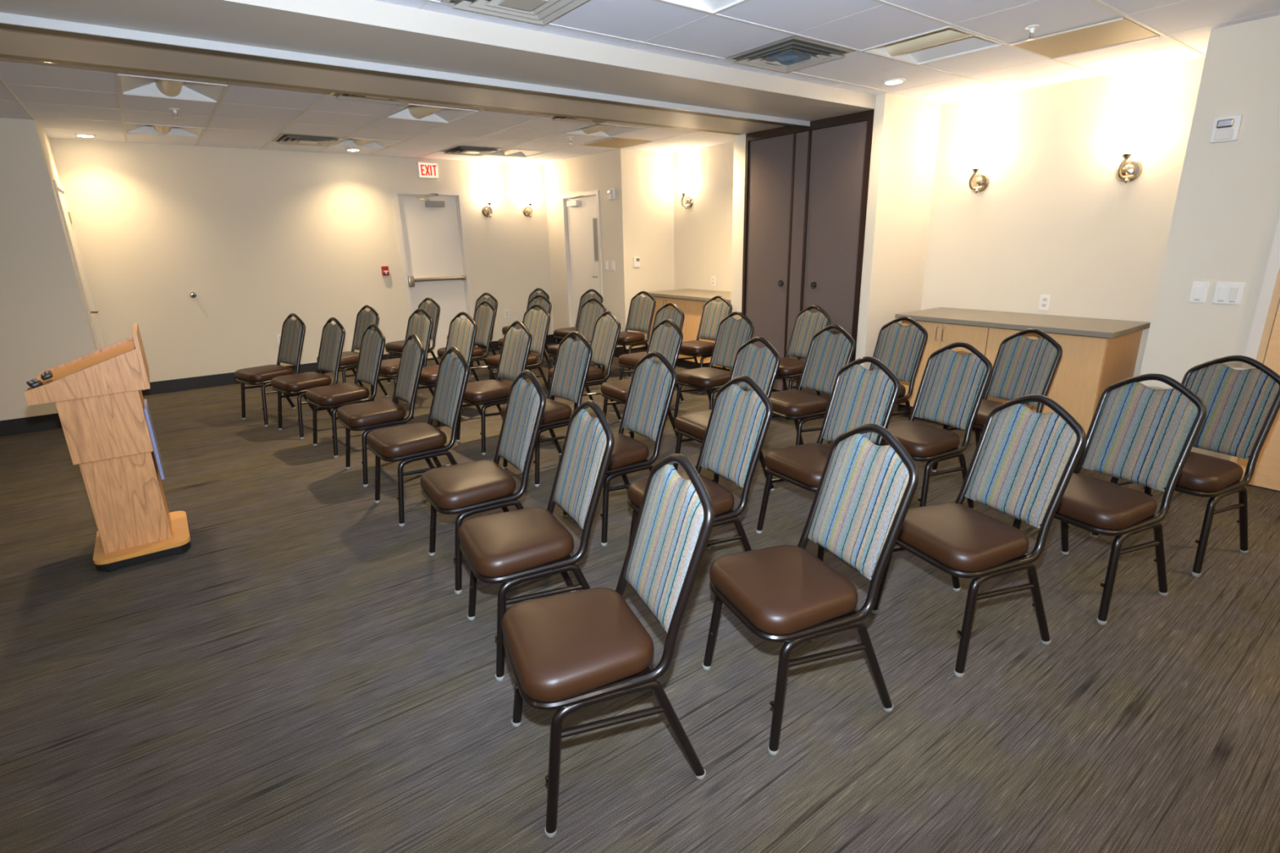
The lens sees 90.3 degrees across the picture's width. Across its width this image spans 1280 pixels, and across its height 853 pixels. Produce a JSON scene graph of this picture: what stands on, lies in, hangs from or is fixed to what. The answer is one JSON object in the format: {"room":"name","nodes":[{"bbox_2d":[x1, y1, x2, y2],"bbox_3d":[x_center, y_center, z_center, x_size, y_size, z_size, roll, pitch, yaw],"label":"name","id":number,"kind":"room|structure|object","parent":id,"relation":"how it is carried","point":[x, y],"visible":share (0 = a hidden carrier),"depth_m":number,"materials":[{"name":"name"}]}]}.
{"room":"conference room","nodes":[
{"label":"conference room","id":0,"kind":"room"},
{"bbox_2d":[0,117,97,420],"bbox_3d":[-5.975,-0.953,4.496,3.070,2.445,0.120,-13,20,-35],"label":"wall","id":1,"kind":"structure","parent":0,"point":[45,323],"depth_m":5.17,"materials":[{"name":"paint"}]},
{"bbox_2d":[36,123,97,350],"bbox_3d":[-5.112,-1.342,5.743,0.120,2.445,0.925,-13,20,-35],"label":"wall","id":2,"kind":"structure","parent":0,"point":[46,142],"depth_m":5.44,"materials":[{"name":"paint"}]},
{"bbox_2d":[53,179,105,350],"bbox_3d":[-5.090,-1.155,5.848,0.165,2.025,0.770,-13,20,-35],"label":"door","id":3,"kind":"structure","parent":2,"relation":"in","point":[60,190],"depth_m":5.82,"materials":[{"name":"beige paint"}]},
{"bbox_2d":[49,137,553,382],"bbox_3d":[-3.361,-1.945,7.645,5.380,2.445,0.150,-13,20,-35],"label":"wall","id":4,"kind":"structure","parent":0,"point":[260,237],"depth_m":6.94,"materials":[{"name":"paint"}]},
{"bbox_2d":[0,333,554,436],"bbox_3d":[-4.138,-0.432,6.674,8.000,0.130,1.057,-13,20,-35],"label":"baseboard","id":5,"kind":"structure","parent":4,"relation":"attached to","point":[225,379],"depth_m":6.70,"materials":[{"name":"black rubber"}]},
{"bbox_2d":[0,61,733,164],"bbox_3d":[-3.082,-2.505,5.213,8.790,0.004,3.685,-13,20,-35],"label":"trim","id":6,"kind":"structure","parent":4,"relation":"attached to","point":[116,71],"depth_m":5.28,"materials":[{"name":"white"}]},
{"bbox_2d":[416,161,439,178],"bbox_3d":[-2.594,-3.132,7.782,0.250,0.184,0.052,-13,20,-35],"label":"exit sign","id":7,"kind":"object","parent":4,"relation":"attached to","point":[424,170],"visible":1,"depth_m":7.76,"materials":[{"name":"white plastic"}]},
{"bbox_2d":[391,188,477,358],"bbox_3d":[-2.597,-1.927,8.158,0.880,2.085,0.228,-13,20,-35],"label":"door","id":8,"kind":"structure","parent":4,"relation":"in","point":[431,224],"depth_m":8.12,"materials":[{"name":"beige paint"}]},
{"bbox_2d":[480,183,496,217],"bbox_3d":[-1.957,-2.928,8.257,0.184,0.409,0.178,-13,20,-35],"label":"wall sconce","id":9,"kind":"object","parent":4,"relation":"attached to","point":[488,190],"visible":1,"depth_m":8.18,"materials":[{"name":"silver metal"}]},
{"bbox_2d":[522,184,536,217],"bbox_3d":[-1.485,-3.039,8.596,0.184,0.409,0.178,-13,20,-35],"label":"wall sconce","id":10,"kind":"object","parent":4,"relation":"attached to","point":[529,190],"visible":1,"depth_m":8.52,"materials":[{"name":"silver metal"}]},
{"bbox_2d":[543,148,674,349],"bbox_3d":[-0.367,-2.299,8.613,0.940,2.445,1.815,-13,20,-35],"label":"wall","id":11,"kind":"structure","parent":0,"point":[639,222],"depth_m":7.83,"materials":[{"name":"paint"}]},
{"bbox_2d":[560,190,603,343],"bbox_3d":[-0.750,-2.017,8.421,0.197,2.030,0.900,-13,20,-35],"label":"door","id":12,"kind":"structure","parent":11,"relation":"in","point":[580,211],"depth_m":8.39,"materials":[{"name":"beige paint"}]},
{"bbox_2d":[0,342,1279,852],"bbox_3d":[-0.955,0.531,3.591,9.490,0.100,10.345,-13,20,-35],"label":"floor","id":13,"kind":"structure","parent":0,"point":[304,677],"depth_m":2.14,"materials":[{"name":"carpet"}]},
{"bbox_2d":[23,323,191,572],"bbox_3d":[-2.611,0.081,3.148,0.437,1.085,0.655,-13,20,-35],"label":"lectern","id":14,"kind":"object","parent":13,"relation":"on","point":[104,415],"visible":0.99,"depth_m":2.98,"materials":[{"name":"orange wood"}]},
{"bbox_2d":[234,313,318,426],"bbox_3d":[-3.192,-0.512,5.538,0.451,0.889,0.522,11,20,35],"label":"banquet chair","id":15,"kind":"object","parent":13,"relation":"on","point":[292,335],"visible":0.88,"depth_m":5.53,"materials":[{"name":"brown metal"}]},
{"bbox_2d":[271,317,345,439],"bbox_3d":[-2.673,-0.415,5.171,0.451,0.889,0.522,13,21,39],"label":"banquet chair","id":16,"kind":"object","parent":13,"relation":"on","point":[332,339],"visible":0.88,"depth_m":5.14,"materials":[{"name":"brown leather"}]},
{"bbox_2d":[305,323,385,457],"bbox_3d":[-2.164,-0.292,4.719,0.522,0.889,0.451,-17,23,-42],"label":"banquet chair","id":17,"kind":"object","parent":13,"relation":"on","point":[333,397],"visible":0.88,"depth_m":4.67,"materials":[{"name":"brown leather"}]},
{"bbox_2d":[316,304,388,396],"bbox_3d":[-2.804,-0.704,6.154,0.451,0.889,0.522,11,20,35],"label":"banquet chair","id":18,"kind":"object","parent":13,"relation":"on","point":[348,362],"visible":0.5,"depth_m":6.19,"materials":[{"name":"grey fabric"}]},
{"bbox_2d":[337,333,434,487],"bbox_3d":[-1.677,-0.138,4.162,0.522,0.889,0.451,-14,21,-36],"label":"banquet chair","id":19,"kind":"object","parent":13,"relation":"on","point":[368,416],"visible":0.91,"depth_m":4.08,"materials":[{"name":"brown metal"}]},
{"bbox_2d":[370,308,433,404],"bbox_3d":[-2.144,-0.591,5.725,0.451,0.889,0.522,12,21,37],"label":"banquet chair","id":20,"kind":"object","parent":13,"relation":"on","point":[421,326],"visible":0.56,"depth_m":5.72,"materials":[{"name":"grey fabric"}]},
{"bbox_2d":[385,297,439,383],"bbox_3d":[-2.429,-0.915,6.839,0.451,0.889,0.522,10,20,34],"label":"banquet chair","id":21,"kind":"object","parent":13,"relation":"on","point":[433,308],"visible":0.38,"depth_m":6.83,"materials":[{"name":"grey fabric"}]},
{"bbox_2d":[366,346,469,526],"bbox_3d":[-1.243,0.021,3.596,0.522,0.889,0.451,-14,21,-36],"label":"banquet chair","id":22,"kind":"object","parent":13,"relation":"on","point":[408,443],"visible":0.94,"depth_m":3.52,"materials":[{"name":"grey fabric"}]},
{"bbox_2d":[409,311,480,429],"bbox_3d":[-1.655,-0.493,5.358,0.451,0.889,0.522,12,21,39],"label":"banquet chair","id":23,"kind":"object","parent":13,"relation":"on","point":[462,332],"visible":0.53,"depth_m":5.36,"materials":[{"name":"fabric"}]},
{"bbox_2d":[436,300,496,381],"bbox_3d":[-1.726,-0.791,6.367,0.522,0.889,0.451,-16,22,-41],"label":"banquet chair","id":24,"kind":"object","parent":13,"relation":"on","point":[484,317],"visible":0.57,"depth_m":6.34,"materials":[{"name":"grey fabric"}]},
{"bbox_2d":[446,292,497,377],"bbox_3d":[-1.924,-1.075,7.342,0.451,0.889,0.522,11,20,36],"label":"banquet chair","id":25,"kind":"object","parent":13,"relation":"on","point":[492,300],"visible":0.28,"depth_m":7.36,"materials":[{"name":"grey fabric"}]},
{"bbox_2d":[420,369,546,594],"bbox_3d":[-0.715,0.209,2.923,0.522,0.889,0.451,-11,19,-31],"label":"banquet chair","id":26,"kind":"object","parent":13,"relation":"on","point":[470,488],"visible":0.94,"depth_m":2.83,"materials":[{"name":"brown leather"}]},
{"bbox_2d":[455,320,532,455],"bbox_3d":[-1.086,-0.314,4.712,0.522,0.889,0.451,-15,21,-38],"label":"banquet chair","id":27,"kind":"object","parent":13,"relation":"on","point":[517,343],"visible":0.76,"depth_m":4.66,"materials":[{"name":"fabric"}]},
{"bbox_2d":[487,303,555,399],"bbox_3d":[-1.115,-0.662,5.888,0.451,0.889,0.522,13,22,40],"label":"banquet chair","id":28,"kind":"object","parent":13,"relation":"on","point":[537,322],"visible":0.58,"depth_m":5.88,"materials":[{"name":"fabric"}]},
{"bbox_2d":[497,294,551,380],"bbox_3d":[-1.249,-0.967,6.926,0.451,0.889,0.522,12,21,38],"label":"banquet chair","id":29,"kind":"object","parent":13,"relation":"on","point":[545,303],"visible":0.23,"depth_m":6.94,"materials":[{"name":"brown metal"}]},
{"bbox_2d":[502,288,552,360],"bbox_3d":[-1.408,-1.244,7.871,0.451,0.889,0.522,12,21,39],"label":"banquet chair","id":30,"kind":"object","parent":13,"relation":"on","point":[534,293],"visible":0.17,"depth_m":7.89,"materials":[{"name":"brown metal"}]},
{"bbox_2d":[458,400,614,681],"bbox_3d":[-0.388,0.367,2.365,0.522,0.889,0.451,-10,18,-26],"label":"banquet chair","id":31,"kind":"object","parent":13,"relation":"on","point":[511,548],"visible":0.97,"depth_m":2.26,"materials":[{"name":"brown leather"}]},
{"bbox_2d":[501,330,592,487],"bbox_3d":[-0.600,-0.145,4.106,0.522,0.889,0.451,-14,21,-37],"label":"banquet chair","id":32,"kind":"object","parent":13,"relation":"on","point":[573,358],"visible":0.69,"depth_m":4.07,"materials":[{"name":"fabric"}]},
{"bbox_2d":[546,297,606,386],"bbox_3d":[-0.631,-0.816,6.372,0.451,0.889,0.522,14,22,42],"label":"banquet chair","id":33,"kind":"object","parent":13,"relation":"on","point":[589,313],"visible":0.35,"depth_m":6.42,"materials":[{"name":"grey fabric"}]},
{"bbox_2d":[552,288,603,367],"bbox_3d":[-0.728,-1.155,7.521,0.451,0.889,0.522,13,22,40],"label":"banquet chair","id":34,"kind":"object","parent":13,"relation":"on","point":[562,333],"visible":0.35,"depth_m":7.52,"materials":[{"name":"brown metal"}]},
{"bbox_2d":[548,311,622,421],"bbox_3d":[-0.454,-0.481,5.227,0.522,0.889,0.451,-12,20,-33],"label":"banquet chair","id":35,"kind":"object","parent":13,"relation":"on","point":[606,334],"visible":0.59,"depth_m":5.19,"materials":[{"name":"grey fabric"}]},
{"bbox_2d":[502,453,714,838],"bbox_3d":[-0.104,0.536,1.773,0.522,0.889,0.451,-8,18,-21],"label":"banquet chair","id":36,"kind":"object","parent":13,"relation":"on","point":[567,653],"visible":1,"depth_m":1.67,"materials":[{"name":"brown leather"}]},
{"bbox_2d":[562,351,677,546],"bbox_3d":[-0.112,0.076,3.324,0.522,0.889,0.451,-12,20,-32],"label":"banquet chair","id":37,"kind":"object","parent":13,"relation":"on","point":[652,386],"visible":0.66,"depth_m":3.26,"materials":[{"name":"fabric"}]},
{"bbox_2d":[601,290,656,378],"bbox_3d":[-0.119,-1.035,7.071,0.451,0.889,0.522,14,22,41],"label":"banquet chair","id":38,"kind":"object","parent":13,"relation":"on","point":[641,312],"visible":0.82,"depth_m":7.06,"materials":[{"name":"grey fabric"}]},
{"bbox_2d":[600,318,683,439],"bbox_3d":[0.008,-0.318,4.645,0.522,0.889,0.451,-12,19,-31],"label":"banquet chair","id":39,"kind":"object","parent":13,"relation":"on","point":[667,341],"visible":0.54,"depth_m":4.60,"materials":[{"name":"fabric"}]},
{"bbox_2d":[618,302,684,402],"bbox_3d":[0.099,-0.651,5.761,0.522,0.889,0.451,-15,21,-38],"label":"banquet chair","id":40,"kind":"object","parent":13,"relation":"on","point":[677,315],"visible":0.3,"depth_m":5.74,"materials":[{"name":"grey fabric"}]},
{"bbox_2d":[649,296,690,368],"bbox_3d":[0.561,-1.172,7.642,0.684,0.797,0.660,-13,20,-35],"label":"base cabinet","id":41,"kind":"object","parent":13,"relation":"on","point":[660,301],"visible":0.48,"depth_m":7.36,"materials":[{"name":"brown wood"}]},
{"bbox_2d":[627,375,773,551],"bbox_3d":[0.240,0.249,2.713,0.522,0.889,0.451,-10,19,-27],"label":"banquet chair","id":42,"kind":"object","parent":13,"relation":"on","point":[740,420],"visible":0.72,"depth_m":2.67,"materials":[{"name":"fabric"}]},
{"bbox_2d":[677,295,732,393],"bbox_3d":[0.611,-0.835,6.341,0.522,0.889,0.451,-15,21,-39],"label":"banquet chair","id":43,"kind":"object","parent":13,"relation":"on","point":[713,312],"visible":0.58,"depth_m":6.34,"materials":[{"name":"grey fabric"}]},
{"bbox_2d":[685,299,730,371],"bbox_3d":[0.972,-1.025,7.117,0.684,0.797,0.695,-13,20,-35],"label":"base cabinet","id":44,"kind":"object","parent":13,"relation":"on","point":[694,308],"visible":0.26,"depth_m":7.06,"materials":[{"name":"brown wood"}]},
{"bbox_2d":[643,288,731,302],"bbox_3d":[0.762,-1.496,7.247,0.698,0.035,1.470,-13,20,-35],"label":"countertop","id":45,"kind":"structure","parent":44,"relation":"on","point":[688,294],"depth_m":7.25,"materials":[{"name":"laminate"}]},
{"bbox_2d":[673,311,754,421],"bbox_3d":[0.579,-0.435,4.995,0.522,0.889,0.451,-13,20,-34],"label":"banquet chair","id":46,"kind":"object","parent":13,"relation":"on","point":[732,333],"visible":0.73,"depth_m":4.97,"materials":[{"name":"grey fabric"}]},
{"bbox_2d":[673,336,780,490],"bbox_3d":[0.500,-0.060,3.737,0.522,0.889,0.451,-11,19,-29],"label":"banquet chair","id":47,"kind":"object","parent":13,"relation":"on","point":[762,365],"visible":0.47,"depth_m":3.70,"materials":[{"name":"fabric"}]},
{"bbox_2d":[775,305,831,422],"bbox_3d":[1.268,-0.551,5.335,0.522,0.889,0.451,-12,19,-31],"label":"banquet chair","id":48,"kind":"object","parent":13,"relation":"on","point":[807,323],"visible":0.53,"depth_m":5.34,"materials":[{"name":"fabric"}]},
{"bbox_2d":[741,109,874,399],"bbox_3d":[1.409,-1.409,5.648,0.054,2.350,1.315,-13,20,-35],"label":"door","id":49,"kind":"structure","parent":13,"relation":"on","point":[806,188],"depth_m":5.49,"materials":[{"name":"black wood"}]},
{"bbox_2d":[0,22,805,127],"bbox_3d":[-1.826,-1.767,3.013,8.000,0.032,0.108,-13,20,-35],"label":"partition track","id":50,"kind":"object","parent":49,"relation":"attached to","point":[6,26],"depth_m":3.22,"materials":[{"name":"brown"}]},
{"bbox_2d":[0,12,809,126],"bbox_3d":[-1.790,-1.752,2.968,8.000,0.038,0.012,-13,20,-35],"label":"trim","id":51,"kind":"structure","parent":49,"relation":"attached to","point":[5,18],"depth_m":3.16,"materials":[{"name":"grey metal"}]},
{"bbox_2d":[702,423,919,755],"bbox_3d":[0.517,0.451,2.012,0.522,0.889,0.451,-8,18,-21],"label":"banquet chair","id":52,"kind":"object","parent":13,"relation":"on","point":[865,491],"visible":1,"depth_m":1.93,"materials":[{"name":"brown leather"}]},
{"bbox_2d":[769,324,855,445],"bbox_3d":[1.072,-0.205,4.182,0.522,0.889,0.451,-10,19,-27],"label":"banquet chair","id":53,"kind":"object","parent":13,"relation":"on","point":[828,353],"visible":0.66,"depth_m":4.13,"materials":[{"name":"fabric"}]},
{"bbox_2d":[755,356,900,560],"bbox_3d":[0.904,0.130,3.066,0.522,0.889,0.451,-11,19,-29],"label":"banquet chair","id":54,"kind":"object","parent":13,"relation":"on","point":[860,396],"visible":0.71,"depth_m":3.04,"materials":[{"name":"fabric"}]},
{"bbox_2d":[826,316,928,442],"bbox_3d":[1.679,-0.306,4.479,0.522,0.889,0.451,-12,20,-33],"label":"banquet chair","id":55,"kind":"object","parent":13,"relation":"on","point":[900,348],"visible":0.48,"depth_m":4.46,"materials":[{"name":"fabric"}]},
{"bbox_2d":[881,342,992,509],"bbox_3d":[1.521,0.013,3.416,0.522,0.889,0.451,-10,19,-28],"label":"banquet chair","id":56,"kind":"object","parent":13,"relation":"on","point":[953,386],"visible":0.76,"depth_m":3.36,"materials":[{"name":"fabric"}]},
{"bbox_2d":[897,320,989,430],"bbox_3d":[2.547,-0.464,5.106,0.684,0.797,0.675,-13,20,-35],"label":"base cabinet","id":57,"kind":"object","parent":13,"relation":"on","point":[940,335],"visible":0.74,"depth_m":4.83,"materials":[{"name":"brown wood"}]},
{"bbox_2d":[871,394,1086,677],"bbox_3d":[1.218,0.344,2.321,0.522,0.889,0.451,-8,18,-21],"label":"banquet chair","id":58,"kind":"object","parent":13,"relation":"on","point":[1024,462],"visible":0.93,"depth_m":2.24,"materials":[{"name":"grey fabric"}]},
{"bbox_2d":[931,328,1062,471],"bbox_3d":[2.152,-0.124,3.829,0.522,0.889,0.451,-10,18,-26],"label":"banquet chair","id":59,"kind":"object","parent":13,"relation":"on","point":[1023,366],"visible":0.59,"depth_m":3.83,"materials":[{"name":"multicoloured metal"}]},
{"bbox_2d":[979,327,1142,435],"bbox_3d":[2.971,-0.312,4.564,0.684,0.797,0.725,-13,20,-35],"label":"base cabinet","id":60,"kind":"object","parent":13,"relation":"on","point":[1087,366],"visible":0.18,"depth_m":4.19,"materials":[{"name":"brown wood"}]},
{"bbox_2d":[894,306,1150,338],"bbox_3d":[2.756,-0.785,4.702,0.698,0.035,1.480,-13,20,-35],"label":"countertop","id":61,"kind":"structure","parent":60,"relation":"on","point":[1077,326],"depth_m":4.50,"materials":[{"name":"laminate"}]},
{"bbox_2d":[1003,373,1206,625],"bbox_3d":[1.883,0.247,2.598,0.522,0.889,0.451,-9,18,-24],"label":"banquet chair","id":62,"kind":"object","parent":13,"relation":"on","point":[1138,433],"visible":0.87,"depth_m":2.53,"materials":[{"name":"grey fabric"}]},
{"bbox_2d":[1090,355,1279,577],"bbox_3d":[2.521,0.138,2.917,0.522,0.889,0.451,-9,18,-25],"label":"banquet chair","id":63,"kind":"object","parent":13,"relation":"on","point":[1242,406],"visible":0.69,"depth_m":2.84,"materials":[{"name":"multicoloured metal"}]},
{"bbox_2d":[0,0,1279,164],"bbox_3d":[-1.009,-1.908,2.868,9.490,0.100,10.345,-13,20,-35],"label":"ceiling","id":64,"kind":"structure","parent":0,"point":[642,20],"depth_m":3.94,"materials":[{"name":"tile"}]},
{"bbox_2d":[124,122,205,137],"bbox_3d":[-4.131,-2.618,5.521,0.552,0.097,0.582,-13,20,-35],"label":"recessed troffer","id":65,"kind":"object","parent":64,"relation":"attached to","point":[133,128],"visible":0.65,"depth_m":5.67,"materials":[{"name":"white plastic"}]},
{"bbox_2d":[152,124,172,133],"bbox_3d":[-4.131,-2.619,5.520,0.144,0.078,0.554,-13,20,-35],"label":"basket","id":66,"kind":"object","parent":65,"relation":"on","point":[157,129],"depth_m":5.61,"materials":[{"name":"beige"}]},
{"bbox_2d":[117,73,227,102],"bbox_3d":[-3.022,-2.222,4.104,0.552,0.097,0.617,-13,20,-35],"label":"recessed troffer","id":67,"kind":"object","parent":64,"relation":"attached to","point":[130,85],"visible":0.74,"depth_m":4.24,"materials":[{"name":"white"}]},
{"bbox_2d":[155,79,183,97],"bbox_3d":[-3.022,-2.224,4.103,0.144,0.078,0.589,-13,20,-35],"label":"basket","id":68,"kind":"object","parent":67,"relation":"on","point":[163,87],"depth_m":4.19,"materials":[{"name":"beige"}]},
{"bbox_2d":[271,133,343,146],"bbox_3d":[-3.230,-2.775,6.182,0.537,0.032,0.562,-13,20,-35],"label":"ceiling vent","id":69,"kind":"object","parent":64,"relation":"in","point":[284,139],"visible":1,"depth_m":6.13,"materials":[{"name":"silver metal"}]},
{"bbox_2d":[333,137,403,148],"bbox_3d":[-2.785,-2.934,6.487,0.547,0.097,0.582,-13,20,-35],"label":"recessed troffer","id":70,"kind":"object","parent":64,"relation":"attached to","point":[348,142],"visible":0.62,"depth_m":6.64,"materials":[{"name":"white plastic"}]},
{"bbox_2d":[327,92,411,105],"bbox_3d":[-1.761,-2.251,4.306,0.537,0.032,0.542,-13,20,-35],"label":"ceiling vent","id":71,"kind":"object","parent":64,"relation":"in","point":[340,95],"visible":0.36,"depth_m":4.40,"materials":[{"name":"silver metal"}]},
{"bbox_2d":[383,103,478,123],"bbox_3d":[-1.675,-2.539,5.070,0.547,0.097,0.617,-13,20,-35],"label":"recessed troffer","id":72,"kind":"object","parent":64,"relation":"attached to","point":[410,111],"visible":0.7,"depth_m":5.22,"materials":[{"name":"white"}]},
{"bbox_2d":[408,105,442,119],"bbox_3d":[-1.675,-2.540,5.070,0.144,0.078,0.589,-13,20,-35],"label":"basket","id":73,"kind":"object","parent":72,"relation":"on","point":[415,112],"depth_m":5.15,"materials":[{"name":"beige"}]},
{"bbox_2d":[439,145,502,155],"bbox_3d":[-1.896,-3.089,7.140,0.522,0.032,0.562,-13,20,-35],"label":"ceiling vent","id":74,"kind":"object","parent":64,"relation":"in","point":[459,149],"visible":1,"depth_m":7.08,"materials":[{"name":"silver metal"}]},
{"bbox_2d":[440,0,587,25],"bbox_3d":[-0.493,-1.793,2.667,0.512,0.032,0.507,-13,20,-35],"label":"ceiling vent","id":75,"kind":"object","parent":64,"relation":"in","point":[536,11],"visible":1,"depth_m":2.75,"materials":[{"name":"silver metal"}]},
{"bbox_2d":[485,148,549,157],"bbox_3d":[-1.450,-3.248,7.445,0.562,0.097,0.582,-13,20,-35],"label":"recessed troffer","id":76,"kind":"object","parent":64,"relation":"attached to","point":[505,152],"visible":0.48,"depth_m":7.61,"materials":[{"name":"white plastic"}]},
{"bbox_2d":[544,115,607,124],"bbox_3d":[-0.426,-2.565,5.264,0.522,0.032,0.542,-13,20,-35],"label":"ceiling vent","id":77,"kind":"object","parent":64,"relation":"in","point":[554,117],"visible":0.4,"depth_m":5.36,"materials":[{"name":"silver metal"}]},
{"bbox_2d":[563,123,647,137],"bbox_3d":[-0.340,-2.852,6.028,0.562,0.097,0.617,-13,20,-35],"label":"recessed troffer","id":78,"kind":"object","parent":64,"relation":"attached to","point":[602,130],"visible":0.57,"depth_m":6.17,"materials":[{"name":"white plastic"}]},
{"bbox_2d":[582,124,618,133],"bbox_3d":[-0.340,-2.854,6.027,0.144,0.078,0.589,-13,20,-35],"label":"basket","id":79,"kind":"object","parent":78,"relation":"on","point":[593,129],"depth_m":6.07,"materials":[{"name":"beige"}]},
{"bbox_2d":[579,137,652,148],"bbox_3d":[-0.265,-3.046,6.846,0.536,0.010,0.601,-13,20,-35],"label":"ceiling panel","id":80,"kind":"object","parent":64,"relation":"attached to","point":[611,142],"visible":1,"depth_m":6.82,"materials":[{"name":"beige"}]},
{"bbox_2d":[656,0,747,14],"bbox_3d":[0.270,-1.837,2.559,0.562,0.097,0.522,-13,20,-35],"label":"recessed troffer","id":81,"kind":"object","parent":64,"relation":"attached to","point":[710,6],"visible":1,"depth_m":2.85,"materials":[{"name":"white plastic"}]},
{"bbox_2d":[724,35,855,72],"bbox_3d":[0.852,-2.109,3.632,0.522,0.032,0.507,-13,20,-35],"label":"ceiling vent","id":82,"kind":"object","parent":64,"relation":"in","point":[793,52],"visible":1,"depth_m":3.60,"materials":[{"name":"silver metal"}]},
{"bbox_2d":[860,26,1005,65],"bbox_3d":[1.626,-2.156,3.533,0.582,0.097,0.522,-13,20,-35],"label":"recessed troffer","id":83,"kind":"object","parent":64,"relation":"attached to","point":[948,42],"visible":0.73,"depth_m":3.61,"materials":[{"name":"white"}]},
{"bbox_2d":[886,27,973,56],"bbox_3d":[1.626,-2.157,3.532,0.144,0.078,0.494,-13,20,-35],"label":"basket","id":84,"kind":"object","parent":83,"relation":"on","point":[946,35],"depth_m":3.53,"materials":[{"name":"beige"}]},
{"bbox_2d":[1009,16,1159,59],"bbox_3d":[2.415,-2.102,3.463,0.546,0.010,0.526,-13,20,-35],"label":"ceiling light","id":85,"kind":"object","parent":64,"relation":"attached to","point":[1118,31],"visible":1,"depth_m":3.44,"materials":[{"name":"beige plastic"}]},
{"bbox_2d":[673,142,733,291],"bbox_3d":[1.042,-1.983,7.441,0.150,2.445,1.820,-13,20,-35],"label":"wall","id":86,"kind":"structure","parent":0,"point":[703,232],"depth_m":7.53,"materials":[{"name":"paint"}]},
{"bbox_2d":[675,172,693,208],"bbox_3d":[0.522,-2.813,7.608,0.178,0.409,0.184,-13,20,-35],"label":"wall sconce","id":87,"kind":"object","parent":86,"relation":"attached to","point":[682,179],"visible":1,"depth_m":7.53,"materials":[{"name":"silver metal"}]},
{"bbox_2d":[729,133,746,370],"bbox_3d":[1.320,-1.697,6.458,0.940,2.445,0.150,-13,20,-35],"label":"wall","id":88,"kind":"structure","parent":0,"point":[740,140],"depth_m":6.09,"materials":[{"name":"paint"}]},
{"bbox_2d":[0,53,741,134],"bbox_3d":[-2.260,-1.982,3.549,8.000,0.093,0.090,-13,20,-35],"label":"trim","id":89,"kind":"structure","parent":88,"relation":"attached to","point":[3,55],"depth_m":3.79,"materials":[{"name":"brown"}]},
{"bbox_2d":[0,0,876,133],"bbox_3d":[-1.513,-1.901,3.224,8.790,0.095,1.343,-13,20,-35],"label":"ceiling beam","id":90,"kind":"structure","parent":88,"relation":"attached to","point":[374,31],"depth_m":3.21,"materials":[{"name":"paint"}]},
{"bbox_2d":[855,93,942,369],"bbox_3d":[2.189,-1.387,5.349,0.940,2.445,0.085,-13,20,-35],"label":"column","id":91,"kind":"structure","parent":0,"point":[905,130],"depth_m":5.13,"materials":[{"name":"paint"}]},
{"bbox_2d":[920,57,1204,377],"bbox_3d":[3.084,-1.255,4.835,0.150,2.445,1.840,-13,20,-35],"label":"wall","id":92,"kind":"structure","parent":0,"point":[1054,216],"depth_m":4.61,"materials":[{"name":"paint"}]},
{"bbox_2d":[963,134,992,193],"bbox_3d":[2.615,-2.029,4.949,0.178,0.409,0.184,-13,20,-35],"label":"wall sconce","id":93,"kind":"object","parent":92,"relation":"attached to","point":[977,148],"visible":1,"depth_m":4.88,"materials":[{"name":"silver metal"}]},
{"bbox_2d":[1111,113,1151,183],"bbox_3d":[3.211,-1.817,4.188,0.178,0.409,0.184,-13,20,-35],"label":"wall sconce","id":94,"kind":"object","parent":92,"relation":"attached to","point":[1131,131],"visible":1,"depth_m":4.13,"materials":[{"name":"silver metal"}]},
{"bbox_2d":[1138,14,1279,457],"bbox_3d":[4.265,-0.668,2.770,0.850,2.445,3.010,-13,20,-35],"label":"wall","id":95,"kind":"structure","parent":0,"point":[1226,213],"depth_m":3.42,"materials":[{"name":"paint"}]},
{"bbox_2d":[417,0,1279,103],"bbox_3d":[0.374,-1.272,0.800,8.790,0.004,4.927,-13,20,-35],"label":"trim","id":96,"kind":"structure","parent":95,"relation":"attached to","point":[1098,2],"depth_m":3.31,"materials":[{"name":"white metal"}]},
{"bbox_2d":[1188,281,1208,302],"bbox_3d":[3.132,-0.753,3.568,0.012,0.116,0.072,-13,20,-35],"label":"light switch","id":97,"kind":"object","parent":95,"relation":"attached to","point":[1198,292],"visible":1,"depth_m":3.56,"materials":[{"name":"white plastic"}]},
{"bbox_2d":[1209,114,1243,142],"bbox_3d":[3.077,-1.564,3.345,0.052,0.124,0.110,-13,20,-35],"label":"fire alarm strobe","id":98,"kind":"object","parent":95,"relation":"attached to","point":[1227,128],"visible":1,"depth_m":3.33,"materials":[{"name":"white plastic"}]},
{"bbox_2d":[1213,128,1233,140],"bbox_3d":[3.071,-1.536,3.348,0.012,0.048,0.072,-13,20,-35],"label":"speaker grille","id":99,"kind":"object","parent":98,"relation":"attached to","point":[1219,134],"depth_m":3.35,"materials":[{"name":"beige paint"}]},
{"bbox_2d":[1212,282,1244,304],"bbox_3d":[3.208,-0.726,3.471,0.012,0.116,0.118,-13,20,-35],"label":"light switch","id":100,"kind":"object","parent":95,"relation":"attached to","point":[1226,293],"visible":1,"depth_m":3.47,"materials":[{"name":"white plastic"}]},
{"bbox_2d":[1218,215,1279,490],"bbox_3d":[3.729,-0.555,3.026,0.274,2.105,1.130,-13,20,-35],"label":"door","id":101,"kind":"structure","parent":95,"relation":"in","point":[1263,346],"depth_m":3.49,"materials":[{"name":"beige paint"}]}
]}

